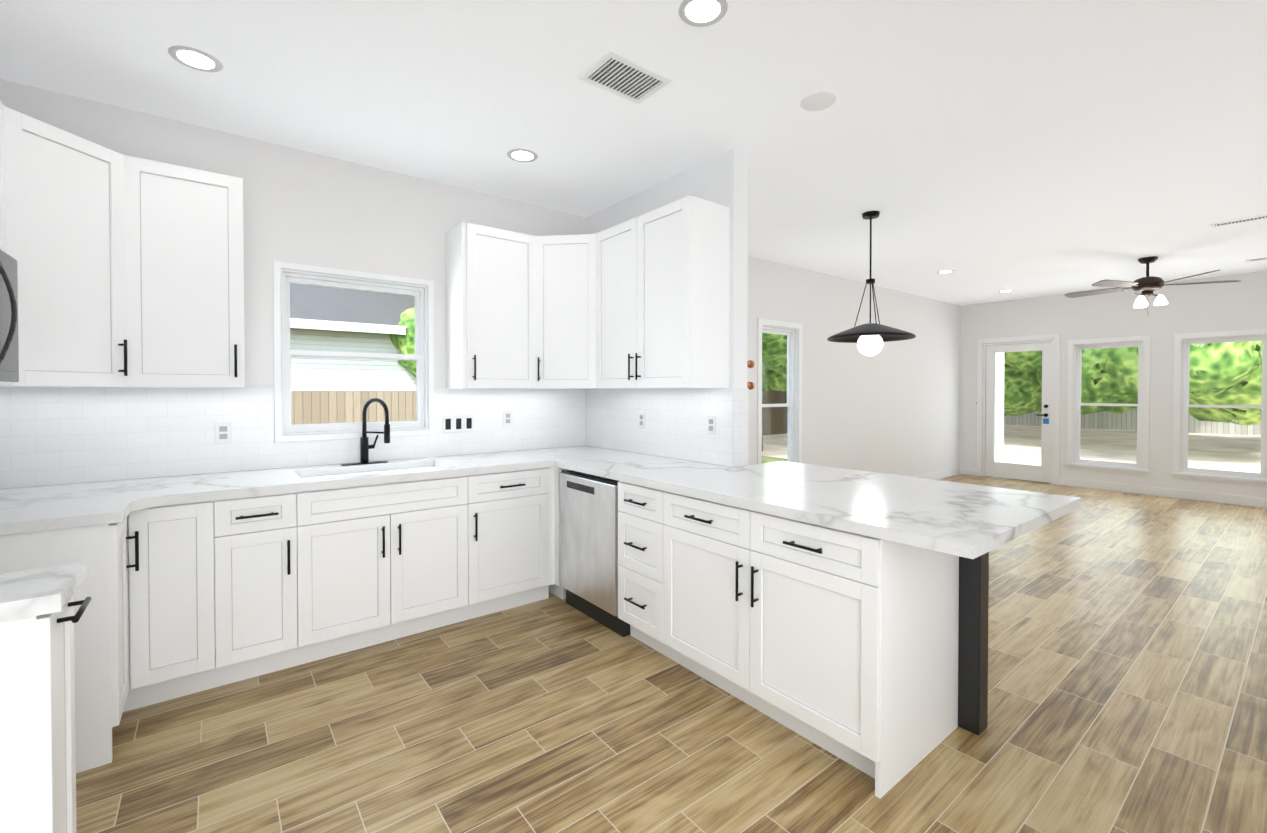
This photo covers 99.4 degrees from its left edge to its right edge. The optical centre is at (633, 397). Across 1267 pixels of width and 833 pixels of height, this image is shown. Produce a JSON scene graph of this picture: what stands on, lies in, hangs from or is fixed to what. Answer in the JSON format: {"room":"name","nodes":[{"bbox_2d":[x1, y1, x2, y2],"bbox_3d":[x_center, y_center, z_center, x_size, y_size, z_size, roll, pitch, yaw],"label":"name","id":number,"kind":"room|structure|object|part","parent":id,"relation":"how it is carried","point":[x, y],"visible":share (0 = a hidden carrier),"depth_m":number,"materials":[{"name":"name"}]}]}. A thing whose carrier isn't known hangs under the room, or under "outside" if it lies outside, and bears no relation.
{"room":"kitchen","nodes":[
{"label":"kitchen","id":0,"kind":"room"},
{"bbox_2d":[0,79,960,487],"bbox_3d":[1.146,-0.086,5.573,10.766,2.740,0.120,-1,1,-38],"label":"wall","id":1,"kind":"structure","parent":0,"point":[890,407],"depth_m":3.60,"materials":[{"name":"paint"}]},
{"bbox_2d":[0,101,273,388],"bbox_3d":[-1.888,-0.559,1.756,1.048,1.040,2.148,-1,1,-38],"label":"upper cabinet","id":2,"kind":"object","parent":1,"relation":"attached to","point":[118,271],"depth_m":2.36,"materials":[{"name":"white wood"}]},
{"bbox_2d":[0,249,18,385],"bbox_3d":[-1.976,-0.248,1.394,0.458,0.428,0.756,-1,1,-38],"label":"microwave","id":3,"kind":"object","parent":2,"relation":"in","point":[9,348],"depth_m":1.69,"materials":[{"name":"silver metal"}]},
{"bbox_2d":[273,261,433,441],"bbox_3d":[-1.705,-0.261,3.328,0.880,1.015,0.126,-1,1,-38],"label":"kitchen window","id":4,"kind":"structure","parent":1,"relation":"in","point":[283,278],"depth_m":3.27,"materials":[{"name":"white plastic"}]},
{"bbox_3d":[-1.722,-0.261,3.350,0.708,0.831,0.033,-1,1,-38],"label":"glass","id":5,"kind":"part","parent":4,"relation":"part of","materials":[{"name":"clear glass"}]},
{"bbox_2d":[448,222,531,388],"bbox_3d":[-0.926,-0.582,3.643,0.518,1.040,0.358,-1,1,-38],"label":"upper cabinet","id":6,"kind":"object","parent":1,"relation":"attached to","point":[490,269],"depth_m":3.49,"materials":[{"name":"white wood"}]},
{"bbox_2d":[757,318,802,463],"bbox_3d":[1.571,0.086,5.880,0.794,1.830,0.144,-1,1,-38],"label":"dining room window","id":7,"kind":"structure","parent":1,"relation":"in","point":[793,404],"depth_m":6.04,"materials":[{"name":"white plastic"}]},
{"bbox_3d":[1.548,0.085,5.909,0.526,1.574,0.033,-1,1,-38],"label":"glass","id":8,"kind":"part","parent":7,"relation":"part of","materials":[{"name":"clear glass"}]},
{"bbox_3d":[1.549,0.085,5.909,0.648,1.708,0.070,-1,1,-38],"label":"frame","id":9,"kind":"part","parent":7,"relation":"part of","materials":[{"name":"white plastic"}]},
{"bbox_2d":[915,467,961,479],"bbox_3d":[2.528,1.217,6.582,7.126,0.110,0.015,-1,1,-38],"label":"baseboard","id":10,"kind":"structure","parent":1,"relation":"attached to","point":[955,471],"depth_m":8.35,"materials":[{"name":"white wood"}]},
{"bbox_2d":[532,234,595,388],"bbox_3d":[-0.464,-0.582,3.614,0.363,1.036,0.364,-1,1,-38],"label":"upper cabinet","id":11,"kind":"object","parent":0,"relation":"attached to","point":[563,266],"depth_m":3.65,"materials":[{"name":"white wood"}]},
{"bbox_2d":[0,0,1266,305],"bbox_3d":[3.399,-1.470,2.672,10.766,0.100,7.440,-1,1,-38],"label":"ceiling","id":12,"kind":"structure","parent":0,"point":[986,150],"depth_m":2.62,"materials":[{"name":"paint"}]},
{"bbox_2d":[168,45,222,72],"bbox_3d":[-1.828,-1.411,2.244,0.180,0.005,0.180,-1,1,-38],"label":"recessed light","id":13,"kind":"object","parent":12,"relation":"in","point":[195,59],"visible":1,"depth_m":2.24,"materials":[{"name":"grey plastic"}]},
{"bbox_2d":[507,149,537,161],"bbox_3d":[-0.653,-1.423,3.161,0.180,0.005,0.180,-1,1,-38],"label":"recessed light","id":14,"kind":"object","parent":12,"relation":"in","point":[521,155],"visible":1,"depth_m":3.15,"materials":[{"name":"grey plastic"}]},
{"bbox_2d":[578,51,671,103],"bbox_3d":[-0.036,-1.412,2.387,0.340,0.007,0.240,-1,1,-38],"label":"ceiling vent","id":15,"kind":"object","parent":12,"relation":"in","point":[617,74],"visible":1,"depth_m":2.38,"materials":[{"name":"white metal"}]},
{"bbox_2d":[678,0,727,26],"bbox_3d":[0.252,-1.408,1.953,0.180,0.005,0.180,-1,1,-38],"label":"recessed light","id":16,"kind":"object","parent":12,"relation":"in","point":[699,13],"visible":1,"depth_m":1.96,"materials":[{"name":"grey plastic"}]},
{"bbox_2d":[800,92,835,110],"bbox_3d":[0.884,-1.411,2.573,0.164,0.013,0.164,-1,1,-38],"label":"ceiling speaker","id":17,"kind":"object","parent":12,"relation":"attached to","point":[818,101],"visible":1,"depth_m":2.56,"materials":[{"name":"white plastic"}]},
{"bbox_2d":[827,211,915,355],"bbox_3d":[1.853,-0.882,4.199,0.638,1.111,0.638,-1,1,-38],"label":"pendant light","id":18,"kind":"object","parent":12,"relation":"hanging from","point":[870,338],"visible":1,"depth_m":4.15,"materials":[{"name":"black metal"}]},
{"bbox_2d":[937,270,953,273],"bbox_3d":[3.621,-1.460,6.233,0.180,0.005,0.180,-1,1,-38],"label":"recessed light","id":19,"kind":"object","parent":12,"relation":"in","point":[944,271],"visible":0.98,"depth_m":6.21,"materials":[{"name":"grey plastic"}]},
{"bbox_2d":[998,290,1013,292],"bbox_3d":[5.168,-1.475,7.454,0.180,0.005,0.180,-1,1,-38],"label":"recessed light","id":20,"kind":"object","parent":12,"relation":"in","point":[1003,291],"visible":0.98,"depth_m":7.46,"materials":[{"name":"grey"}]},
{"bbox_2d":[1065,256,1240,314],"bbox_3d":[5.360,-1.159,5.649,1.352,0.594,1.329,-1,1,-38],"label":"ceiling fan","id":21,"kind":"object","parent":12,"relation":"hanging from","point":[1146,286],"visible":1,"depth_m":5.55,"materials":[{"name":"brown metal"}]},
{"bbox_2d":[1209,215,1266,227],"bbox_3d":[4.952,-1.437,4.367,0.130,0.007,0.360,-1,1,-38],"label":"ceiling vent","id":22,"kind":"object","parent":12,"relation":"in","point":[1262,217],"visible":1,"depth_m":4.38,"materials":[{"name":"white metal"}]},
{"bbox_2d":[1245,257,1266,261],"bbox_3d":[6.625,-1.451,5.572,0.130,0.007,0.360,-1,1,-38],"label":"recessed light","id":23,"kind":"object","parent":12,"relation":"in","point":[1257,259],"visible":1,"depth_m":5.65,"materials":[{"name":"white plastic"}]},
{"bbox_2d":[586,148,747,387],"bbox_3d":[0.145,-0.063,3.732,0.120,2.740,1.550,-1,1,-38],"label":"wall","id":24,"kind":"structure","parent":0,"point":[721,179],"depth_m":3.14,"materials":[{"name":"paint"}]},
{"bbox_2d":[596,196,731,388],"bbox_3d":[0.122,-0.579,3.362,0.358,1.040,0.944,-1,1,-38],"label":"upper cabinet","id":25,"kind":"object","parent":24,"relation":"attached to","point":[663,273],"depth_m":3.08,"materials":[{"name":"white wood"}]},
{"bbox_3d":[1.362,0.889,2.163,0.091,0.874,0.090,-1,1,-38],"label":"peninsula support post","id":26,"kind":"part","parent":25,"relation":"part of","materials":[{"name":"black paint"}]},
{"bbox_2d":[747,360,754,389],"bbox_3d":[0.678,-0.137,3.228,0.099,0.196,0.068,-1,1,-38],"label":"pipe stub","id":27,"kind":"object","parent":24,"relation":"attached to","point":[750,364],"visible":0.5,"depth_m":3.23,"materials":[{"name":"orange metal"}]},
{"bbox_2d":[76,474,1266,832],"bbox_3d":[3.399,1.370,2.707,10.766,0.100,7.440,-1,1,-38],"label":"floor","id":28,"kind":"structure","parent":0,"point":[1126,662],"depth_m":2.13,"materials":[{"name":"brown wood"}]},
{"bbox_2d":[0,557,83,832],"bbox_3d":[-1.592,0.882,1.066,0.643,0.915,0.247,-1,1,-38],"label":"base cabinet","id":29,"kind":"object","parent":28,"relation":"on","point":[42,658],"depth_m":1.16,"materials":[{"name":"white wood"}]},
{"bbox_2d":[0,561,87,624],"bbox_3d":[-1.582,0.444,1.063,0.663,0.039,0.270,-1,1,-38],"label":"countertop","id":30,"kind":"structure","parent":29,"relation":"on","point":[23,608],"depth_m":1.15,"materials":[{"name":"white stone"}]},
{"bbox_2d":[0,505,123,770],"bbox_3d":[-1.907,0.877,1.469,0.643,0.915,0.875,-1,1,-38],"label":"base cabinet","id":31,"kind":"object","parent":28,"relation":"on","point":[92,532],"depth_m":1.93,"materials":[{"name":"white wood"}]},
{"bbox_2d":[0,493,151,711],"bbox_3d":[-2.210,0.872,1.908,0.705,0.915,0.306,-1,1,-38],"label":"base cabinet","id":32,"kind":"object","parent":28,"relation":"on","point":[135,508],"depth_m":2.21,"materials":[{"name":"white wood"}]},
{"bbox_2d":[120,469,235,703],"bbox_3d":[-2.113,0.864,2.522,0.350,0.915,0.691,-1,1,-38],"label":"base cabinet","id":33,"kind":"object","parent":28,"relation":"on","point":[182,525],"depth_m":2.34,"materials":[{"name":"white wood"}]},
{"bbox_2d":[232,465,315,681],"bbox_3d":[-1.919,0.862,2.714,0.430,0.915,0.628,-1,1,-38],"label":"base cabinet","id":34,"kind":"object","parent":28,"relation":"on","point":[276,508],"depth_m":2.53,"materials":[{"name":"white wood"}]},
{"bbox_2d":[300,453,483,659],"bbox_3d":[-1.468,0.858,3.066,0.953,0.915,0.628,-1,1,-38],"label":"base cabinet","id":35,"kind":"object","parent":28,"relation":"on","point":[398,538],"depth_m":2.87,"materials":[{"name":"white wood"}]},
{"bbox_2d":[448,449,551,614],"bbox_3d":[-0.957,0.853,3.465,0.582,0.915,0.628,-1,1,-38],"label":"base cabinet","id":36,"kind":"object","parent":28,"relation":"on","point":[516,488],"depth_m":3.28,"materials":[{"name":"white wood"}]},
{"bbox_2d":[559,470,629,636],"bbox_3d":[-0.048,0.890,3.339,0.602,0.843,0.610,-1,1,-38],"label":"dishwasher","id":37,"kind":"object","parent":28,"relation":"on","point":[588,503],"depth_m":3.12,"materials":[{"name":"silver metal"}]},
{"bbox_2d":[960,271,1266,497],"bbox_3d":[7.594,-0.091,5.965,0.120,2.740,7.200,-1,1,-38],"label":"wall","id":38,"kind":"structure","parent":0,"point":[1212,307],"depth_m":7.06,"materials":[{"name":"paint"}]},
{"bbox_2d":[977,334,1060,484],"bbox_3d":[5.846,0.165,8.175,0.139,2.175,1.060,-1,1,-38],"label":"patio door","id":39,"kind":"structure","parent":38,"relation":"in","point":[1047,470],"depth_m":8.10,"materials":[{"name":"white"}]},
{"bbox_2d":[1066,335,1149,474],"bbox_3d":[6.488,0.098,7.349,0.144,1.820,0.874,-1,1,-38],"label":"living room window","id":40,"kind":"structure","parent":38,"relation":"in","point":[1075,369],"depth_m":7.33,"materials":[{"name":"white plastic"}]},
{"bbox_3d":[6.517,0.097,7.372,0.033,1.554,0.596,-1,1,-38],"label":"glass","id":41,"kind":"part","parent":40,"relation":"part of","materials":[{"name":"clear glass"}]},
{"bbox_2d":[1059,477,1266,507],"bbox_3d":[7.944,1.231,5.423,0.015,0.110,5.890,-1,1,-38],"label":"baseboard","id":42,"kind":"structure","parent":38,"relation":"attached to","point":[1203,496],"depth_m":6.85,"materials":[{"name":"white wood"}]},
{"bbox_2d":[1171,328,1266,485],"bbox_3d":[7.146,0.108,6.506,0.144,1.820,0.874,-1,1,-38],"label":"living room window","id":43,"kind":"structure","parent":38,"relation":"in","point":[1181,406],"depth_m":6.62,"materials":[{"name":"white plastic"}]},
{"bbox_3d":[7.176,0.107,6.529,0.033,1.554,0.596,-1,1,-38],"label":"glass","id":44,"kind":"part","parent":43,"relation":"part of","materials":[{"name":"clear glass"}]},
{"label":"outside","id":45,"kind":"structure","parent":0,"visible":0},
{"bbox_2d":[765,349,1207,415],"bbox_3d":[18.582,-5.327,10.235,34.054,14.894,71.433,-1,1,-38],"label":"trees","id":46,"kind":"object","parent":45,"point":[1011,377],"depth_m":15.58,"materials":[{"name":"green plant"}]},
{"bbox_2d":[762,425,1260,472],"bbox_3d":[14.879,1.403,16.241,120.000,0.200,120.000,-1,1,-38],"label":"ground","id":47,"kind":"structure","parent":45,"point":[1089,441],"depth_m":14.04,"materials":[{"name":"grey concrete"}]},
{"bbox_2d":[290,283,415,390],"bbox_3d":[-15.922,-1.896,14.617,18.500,6.439,12.580,-1,1,-38],"label":"neighbouring house","id":48,"kind":"structure","parent":47,"relation":"on","point":[376,324],"depth_m":14.15,"materials":[{"name":"white paint"}]},
{"bbox_2d":[389,307,415,376],"bbox_3d":[-2.305,-3.368,15.174,7.621,9.368,9.052,-1,1,-38],"label":"tree","id":49,"kind":"object","parent":47,"relation":"on","point":[407,340],"depth_m":14.48,"materials":[{"name":"green plant"}]},
{"bbox_2d":[762,333,786,450],"bbox_3d":[3.404,-1.956,13.376,5.829,6.588,6.522,-1,1,-38],"label":"tree","id":50,"kind":"object","parent":47,"relation":"on","point":[773,347],"depth_m":10.90,"materials":[{"name":"green plant"}]},
{"bbox_2d":[291,391,1260,435],"bbox_3d":[6.113,0.749,-0.131,46.040,1.510,75.000,-1,1,-38],"label":"fence","id":51,"kind":"object","parent":47,"relation":"on","point":[309,401],"depth_m":11.13,"materials":[{"name":"beige wood"}]},
{"bbox_2d":[766,368,786,390],"bbox_3d":[6.577,-1.941,15.470,6.472,6.507,6.824,-1,1,-38],"label":"tree","id":52,"kind":"object","parent":47,"relation":"on","point":[774,377],"depth_m":14.62,"materials":[{"name":"green plant"}]},
{"bbox_2d":[995,352,1003,461],"bbox_3d":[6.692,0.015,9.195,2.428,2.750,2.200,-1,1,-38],"label":"post","id":53,"kind":"object","parent":47,"relation":"on","point":[999,444],"depth_m":10.43,"materials":[{"name":"white"}]},
{"bbox_2d":[1004,351,1101,411],"bbox_3d":[11.512,-2.516,16.786,6.364,7.625,7.188,-1,1,-38],"label":"tree","id":54,"kind":"object","parent":47,"relation":"on","point":[1009,357],"depth_m":14.18,"materials":[{"name":"green plant"}]},
{"bbox_2d":[1034,363,1111,414],"bbox_3d":[16.327,-2.905,16.777,8.501,8.402,7.951,-1,1,-38],"label":"tree","id":55,"kind":"object","parent":47,"relation":"on","point":[1090,412],"depth_m":16.11,"materials":[{"name":"green plant"}]},
{"bbox_2d":[1035,341,1261,424],"bbox_3d":[12.184,-2.367,11.884,5.567,7.447,6.274,-1,1,-38],"label":"tree","id":56,"kind":"object","parent":47,"relation":"on","point":[1219,376],"depth_m":10.80,"materials":[{"name":"green plant"}]}
]}

